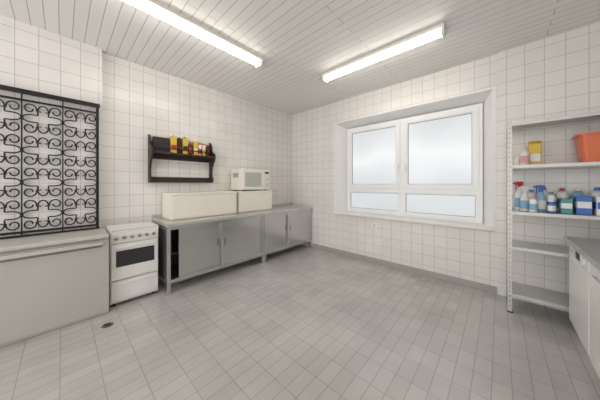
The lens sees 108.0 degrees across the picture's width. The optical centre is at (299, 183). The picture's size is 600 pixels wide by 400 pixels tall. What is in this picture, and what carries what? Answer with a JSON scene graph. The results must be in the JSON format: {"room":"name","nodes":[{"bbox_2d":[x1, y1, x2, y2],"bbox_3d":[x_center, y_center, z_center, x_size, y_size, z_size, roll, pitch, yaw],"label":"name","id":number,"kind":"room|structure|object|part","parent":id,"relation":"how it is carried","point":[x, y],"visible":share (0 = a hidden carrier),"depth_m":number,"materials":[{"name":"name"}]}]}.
{"room":"kitchen","nodes":[
{"label":"kitchen","id":0,"kind":"room"},
{"bbox_2d":[0,15,291,278],"bbox_3d":[-2.323,-0.125,2.793,0.280,2.930,6.200,0,0,42],"label":"wall","id":1,"kind":"structure","parent":0,"point":[136,101],"depth_m":2.72,"materials":[{"name":"tile"}]},
{"bbox_2d":[0,84,99,238],"bbox_3d":[-2.795,-0.205,2.024,0.065,1.430,1.382,0,0,42],"label":"metal grille","id":2,"kind":"object","parent":1,"relation":"in","point":[2,87],"visible":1,"depth_m":2.24,"materials":[{"name":"black metal"}]},
{"bbox_2d":[148,134,215,182],"bbox_3d":[-1.711,-0.350,3.229,0.190,0.660,0.870,0,0,42],"label":"wall shelf","id":3,"kind":"object","parent":1,"relation":"attached to","point":[152,154],"visible":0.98,"depth_m":3.20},
{"bbox_2d":[152,136,169,151],"bbox_3d":[-1.936,-0.543,3.039,0.060,0.210,0.195,0,0,42],"label":"box","id":4,"kind":"object","parent":3,"relation":"on","point":[156,141],"visible":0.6,"depth_m":3.02,"materials":[{"name":"black plastic"}]},
{"bbox_2d":[170,136,176,152],"bbox_3d":[-1.833,-0.568,3.151,0.060,0.260,0.080,0,0,42],"label":"package","id":5,"kind":"object","parent":3,"relation":"on","point":[173,140],"visible":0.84,"depth_m":3.13,"materials":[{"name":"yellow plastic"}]},
{"bbox_2d":[177,137,181,152],"bbox_3d":[-1.780,-0.560,3.208,0.060,0.245,0.055,0,0,42],"label":"package","id":6,"kind":"object","parent":3,"relation":"on","point":[179,141],"visible":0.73,"depth_m":3.19,"materials":[{"name":"black cardboard"}]},
{"bbox_2d":[181,137,187,153],"bbox_3d":[-1.728,-0.571,3.265,0.060,0.265,0.070,0,0,42],"label":"package","id":7,"kind":"object","parent":3,"relation":"on","point":[184,139],"visible":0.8,"depth_m":3.25,"materials":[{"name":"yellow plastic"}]},
{"bbox_2d":[188,141,191,153],"bbox_3d":[-1.675,-0.543,3.323,0.057,0.210,0.057,0,0,42],"label":"sauce bottle","id":8,"kind":"object","parent":3,"relation":"on","point":[189,144],"visible":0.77,"depth_m":3.30,"materials":[{"name":"brown glass"}]},
{"bbox_2d":[193,140,197,154],"bbox_3d":[-1.623,-0.555,3.380,0.060,0.235,0.060,0,0,42],"label":"package","id":9,"kind":"object","parent":3,"relation":"on","point":[195,143],"visible":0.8,"depth_m":3.35,"materials":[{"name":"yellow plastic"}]},
{"bbox_2d":[198,143,201,154],"bbox_3d":[-1.578,-0.538,3.429,0.055,0.200,0.055,0,0,42],"label":"bottle","id":10,"kind":"object","parent":3,"relation":"on","point":[199,144],"visible":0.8,"depth_m":3.41,"materials":[{"name":"white plastic"}]},
{"bbox_2d":[202,144,205,155],"bbox_3d":[-1.533,-0.538,3.478,0.055,0.200,0.055,0,0,42],"label":"bottle","id":11,"kind":"object","parent":3,"relation":"on","point":[203,145],"visible":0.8,"depth_m":3.46,"materials":[{"name":"white plastic"}]},
{"bbox_2d":[206,145,209,155],"bbox_3d":[-1.490,-0.533,3.525,0.053,0.190,0.053,0,0,42],"label":"jar","id":12,"kind":"object","parent":3,"relation":"on","point":[207,146],"visible":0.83,"depth_m":3.51,"materials":[{"name":"brown glass"}]},
{"bbox_2d":[0,244,599,399],"bbox_3d":[-0.429,1.390,1.397,4.960,0.100,6.700,0,0,42],"label":"floor","id":13,"kind":"structure","parent":0,"point":[302,323],"depth_m":1.82,"materials":[{"name":"tile"}]},
{"bbox_2d":[0,228,108,347],"bbox_3d":[-2.641,0.927,1.856,0.513,0.825,1.488,0,0,42],"label":"chest freezer","id":14,"kind":"object","parent":13,"relation":"on","point":[49,282],"visible":1,"depth_m":1.98,"materials":[{"name":"metal"}]},
{"bbox_2d":[101,322,113,327],"bbox_3d":[-1.824,1.337,2.065,0.090,0.006,0.090,0,0,42],"label":"floor drain","id":15,"kind":"object","parent":13,"relation":"on","point":[109,324],"visible":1,"depth_m":2.06,"materials":[{"name":"silver metal"}]},
{"bbox_2d":[105,221,158,305],"bbox_3d":[-2.010,0.917,2.618,0.411,0.845,0.455,0,0,42],"label":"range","id":16,"kind":"object","parent":13,"relation":"on","point":[133,247],"visible":1,"depth_m":2.48,"materials":[{"name":"white metal"}]},
{"bbox_2d":[152,202,312,295],"bbox_3d":[-0.886,0.882,3.799,0.630,0.915,2.735,0,0,42],"label":"base cabinet","id":17,"kind":"object","parent":13,"relation":"on","point":[191,247],"visible":0.94,"depth_m":3.19,"materials":[{"name":"grey metal"}]},
{"bbox_2d":[161,191,236,219],"bbox_3d":[-1.480,0.296,3.289,0.402,0.352,0.962,0,0,42],"label":"storage bin","id":18,"kind":"object","parent":17,"relation":"on","point":[175,205],"visible":1,"depth_m":3.06,"materials":[{"name":"beige plastic"}]},
{"bbox_2d":[236,190,272,212],"bbox_3d":[-0.893,0.296,3.944,0.382,0.352,0.722,0,0,42],"label":"storage bin","id":19,"kind":"object","parent":17,"relation":"on","point":[247,200],"visible":0.81,"depth_m":3.78,"materials":[{"name":"beige plastic"}]},
{"bbox_2d":[231,168,268,190],"bbox_3d":[-0.884,-0.070,3.943,0.388,0.379,0.581,0,0,42],"label":"microwave oven","id":20,"kind":"object","parent":19,"relation":"on","point":[242,179],"visible":0.95,"depth_m":3.77,"materials":[{"name":"beige plastic"}]},
{"bbox_2d":[506,111,599,312],"bbox_3d":[2.680,0.340,2.096,1.004,2.000,0.401,0,0,42],"label":"metal shelving unit","id":21,"kind":"object","parent":13,"relation":"on","point":[548,297],"visible":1,"depth_m":2.24,"materials":[{"name":"grey metal"}]},
{"bbox_2d":[514,156,519,164],"bbox_3d":[2.401,-0.252,2.398,0.060,0.110,0.060,0,0,42],"label":"jar","id":22,"kind":"object","parent":21,"relation":"on","point":[517,158],"visible":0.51,"depth_m":2.38,"materials":[{"name":"white plastic"}]},
{"bbox_2d":[513,182,522,209],"bbox_3d":[2.403,0.128,2.396,0.094,0.310,0.057,0,0,42],"label":"spray bottle","id":23,"kind":"object","parent":21,"relation":"on","point":[518,194],"visible":0.8,"depth_m":2.38,"materials":[{"name":"white plastic"}]},
{"bbox_2d":[518,186,529,210],"bbox_3d":[2.346,0.153,2.280,0.095,0.260,0.055,0,0,3],"label":"spray bottle","id":24,"kind":"object","parent":21,"relation":"on","point":[524,200],"visible":0.94,"depth_m":2.27,"materials":[{"name":"white plastic"}]},
{"bbox_2d":[520,148,529,164],"bbox_3d":[2.373,-0.287,2.301,0.073,0.180,0.073,0,0,42],"label":"lotion bottle","id":25,"kind":"object","parent":21,"relation":"on","point":[524,155],"visible":0.94,"depth_m":2.28,"materials":[{"name":"white plastic"}]},
{"bbox_2d":[528,190,535,197],"bbox_3d":[2.475,0.173,2.330,0.081,0.220,0.081,0,0,42],"label":"bottle","id":26,"kind":"object","parent":21,"relation":"on","point":[531,193],"visible":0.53,"depth_m":2.31,"materials":[{"name":"white plastic"}]},
{"bbox_2d":[529,197,537,211],"bbox_3d":[2.366,0.208,2.212,0.061,0.150,0.061,0,0,42],"label":"bottle","id":27,"kind":"object","parent":21,"relation":"on","point":[533,203],"visible":1,"depth_m":2.19,"materials":[{"name":"white plastic"}]},
{"bbox_2d":[528,141,541,163],"bbox_3d":[2.497,-0.327,2.322,0.095,0.260,0.102,0,0,42],"label":"carton","id":28,"kind":"object","parent":21,"relation":"on","point":[534,147],"visible":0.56,"depth_m":2.28,"materials":[{"name":"yellow cardboard"}]},
{"bbox_2d":[533,185,546,211],"bbox_3d":[2.459,0.148,2.236,0.095,0.270,0.056,0,0,42],"label":"spray bottle","id":29,"kind":"object","parent":21,"relation":"on","point":[542,202],"visible":0.93,"depth_m":2.21,"materials":[{"name":"blue plastic"}]},
{"bbox_2d":[543,187,548,196],"bbox_3d":[2.585,0.158,2.311,0.081,0.250,0.081,0,0,42],"label":"bottle","id":30,"kind":"object","parent":21,"relation":"on","point":[545,192],"visible":0.25,"depth_m":2.29,"materials":[{"name":"white plastic"}]},
{"bbox_2d":[546,192,556,212],"bbox_3d":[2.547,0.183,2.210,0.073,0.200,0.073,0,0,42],"label":"bottle","id":31,"kind":"object","parent":21,"relation":"on","point":[550,195],"visible":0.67,"depth_m":2.19,"materials":[{"name":"white plastic"}]},
{"bbox_2d":[555,188,568,211],"bbox_3d":[2.684,0.163,2.233,0.091,0.240,0.091,0,0,42],"label":"bottle","id":32,"kind":"object","parent":21,"relation":"on","point":[561,194],"visible":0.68,"depth_m":2.22,"materials":[{"name":"white plastic"}]},
{"bbox_2d":[558,198,572,213],"bbox_3d":[2.587,0.213,2.125,0.076,0.140,0.112,0,0,42],"label":"carton","id":33,"kind":"object","parent":21,"relation":"on","point":[565,205],"visible":1,"depth_m":2.09,"materials":[{"name":"teal cardboard"}]},
{"bbox_2d":[571,188,584,211],"bbox_3d":[2.768,0.163,2.170,0.091,0.240,0.091,0,0,42],"label":"bottle","id":34,"kind":"object","parent":21,"relation":"on","point":[577,192],"visible":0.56,"depth_m":2.16,"materials":[{"name":"blue plastic"}]},
{"bbox_2d":[573,196,591,214],"bbox_3d":[2.659,0.198,2.052,0.092,0.170,0.122,0,0,42],"label":"box","id":35,"kind":"object","parent":21,"relation":"on","point":[582,205],"visible":1,"depth_m":2.01,"materials":[{"name":"blue plastic"}]},
{"bbox_2d":[571,131,599,161],"bbox_3d":[2.790,-0.331,1.994,0.356,0.268,0.296,0,0,42],"label":"plastic tub","id":36,"kind":"object","parent":21,"relation":"on","point":[587,145],"visible":0.86,"depth_m":1.98,"materials":[{"name":"orange plastic"}]},
{"bbox_2d":[590,187,599,195],"bbox_3d":[2.853,0.158,2.092,0.091,0.250,0.091,0,0,42],"label":"bottle","id":37,"kind":"object","parent":21,"relation":"on","point":[596,192],"visible":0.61,"depth_m":2.08,"materials":[{"name":"white plastic"}]},
{"bbox_2d":[592,196,599,215],"bbox_3d":[2.773,0.198,1.947,0.182,0.170,0.162,0,0,42],"label":"box","id":38,"kind":"object","parent":21,"relation":"on","point":[595,199],"visible":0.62,"depth_m":1.97,"materials":[{"name":"white plastic"}]},
{"bbox_2d":[569,245,589,356],"bbox_3d":[2.449,0.927,1.536,0.644,0.825,0.595,0,0,42],"label":"dishwasher","id":39,"kind":"object","parent":13,"relation":"on","point":[579,267],"visible":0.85,"depth_m":1.68,"materials":[{"name":"white metal"}]},
{"bbox_2d":[590,263,599,377],"bbox_3d":[1.940,0.927,0.985,0.650,0.825,0.895,0,0,42],"label":"base cabinet","id":40,"kind":"object","parent":13,"relation":"on","point":[594,272],"visible":0.82,"depth_m":1.42,"materials":[{"name":"white metal"}]},
{"bbox_2d":[564,236,599,270],"bbox_3d":[2.147,0.493,1.200,0.685,0.040,1.530,0,0,42],"label":"countertop","id":41,"kind":"structure","parent":40,"relation":"on","point":[589,249],"depth_m":1.62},
{"bbox_2d":[0,0,599,114],"bbox_3d":[-0.429,-1.640,1.397,4.960,0.100,6.700,0,0,42],"label":"ceiling","id":42,"kind":"structure","parent":0,"point":[298,41],"depth_m":2.29,"materials":[{"name":"white wood"}]},
{"bbox_2d":[122,0,263,68],"bbox_3d":[-1.029,-1.544,2.245,0.160,0.092,1.520,0,0,42],"label":"ceiling lamp","id":43,"kind":"object","parent":42,"relation":"attached to","point":[153,7],"visible":1,"depth_m":2.16,"materials":[{"name":"white plastic"}]},
{"bbox_2d":[321,22,446,82],"bbox_3d":[0.912,-1.544,2.705,1.500,0.092,0.160,0,0,42],"label":"ceiling lamp","id":44,"kind":"object","parent":42,"relation":"attached to","point":[437,31],"visible":1,"depth_m":2.52,"materials":[{"name":"white plastic"}]},
{"bbox_2d":[292,22,599,312],"bbox_3d":[1.623,-0.125,3.636,4.960,2.930,0.425,0,0,42],"label":"wall","id":45,"kind":"structure","parent":0,"point":[558,75],"depth_m":2.72,"materials":[{"name":"tile"}]},
{"bbox_2d":[348,121,399,188],"bbox_3d":[1.323,-0.487,3.971,0.965,1.125,0.050,0,0,42],"label":"window","id":46,"kind":"structure","parent":45,"relation":"in","point":[392,124],"depth_m":3.95,"materials":[{"name":"white plastic"}]},
{"bbox_2d":[353,127,395,183],"bbox_3d":[1.329,-0.487,3.978,0.849,1.009,0.008,0,0,43],"label":"glass","id":47,"kind":"object","parent":46,"relation":"in","point":[374,152],"depth_m":3.94,"materials":[{"name":"clear glass"}]},
{"bbox_2d":[349,190,399,213],"bbox_3d":[1.331,0.309,3.980,0.965,0.369,0.050,0,0,42],"label":"window pane","id":48,"kind":"object","parent":45,"relation":"attached to","point":[350,191],"depth_m":3.94,"materials":[{"name":"glass"}]},
{"bbox_3d":[1.337,0.309,3.986,0.921,0.325,0.008,0,0,42],"label":"left glass of the lower light","id":49,"kind":"part","parent":48,"relation":"part of","materials":[{"name":"clear glass"}]},
{"bbox_2d":[313,243,496,293],"bbox_3d":[1.336,1.298,3.637,2.896,0.085,0.012,0,0,42],"label":"baseboard","id":50,"kind":"structure","parent":45,"relation":"attached to","point":[489,288],"depth_m":3.25,"materials":[{"name":"tile"}]},
{"bbox_2d":[333,211,494,230],"bbox_3d":[1.605,0.554,3.541,2.329,0.036,0.310,0,0,42],"label":"windowsill","id":51,"kind":"object","parent":45,"relation":"attached to","point":[361,214],"visible":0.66,"depth_m":3.22,"materials":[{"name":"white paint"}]},
{"bbox_2d":[334,86,495,226],"bbox_3d":[1.535,-0.333,3.457,2.339,1.725,0.008,0,0,42],"label":"trim","id":52,"kind":"structure","parent":45,"relation":"attached to","point":[490,88],"depth_m":2.80,"materials":[{"name":"white paint"}]},
{"bbox_2d":[347,103,482,223],"bbox_3d":[1.712,-0.278,3.644,2.060,1.624,0.063,0,0,42],"label":"frame","id":53,"kind":"object","parent":45,"relation":"attached to","point":[480,191],"visible":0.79,"depth_m":3.37,"materials":[{"name":"white plastic"}]},
{"bbox_2d":[403,106,478,189],"bbox_3d":[2.071,-0.487,3.286,0.965,1.125,0.050,0,0,42],"label":"window","id":54,"kind":"structure","parent":45,"relation":"in","point":[474,111],"depth_m":3.16,"materials":[{"name":"white plastic"}]},
{"bbox_2d":[409,114,471,183],"bbox_3d":[2.078,-0.487,3.293,0.849,1.009,0.008,0,0,43],"label":"glass","id":55,"kind":"object","parent":54,"relation":"in","point":[440,150],"depth_m":3.26,"materials":[{"name":"clear glass"}]},
{"bbox_2d":[403,192,478,219],"bbox_3d":[2.079,0.309,3.294,0.965,0.369,0.050,0,0,42],"label":"window pane","id":56,"kind":"object","parent":45,"relation":"attached to","point":[476,195],"depth_m":3.25,"materials":[{"name":"glass"}]},
{"bbox_3d":[2.085,0.309,3.301,0.921,0.325,0.008,0,0,42],"label":"right glass of the lower light","id":57,"kind":"part","parent":56,"relation":"part of","materials":[{"name":"clear glass"}]}
]}

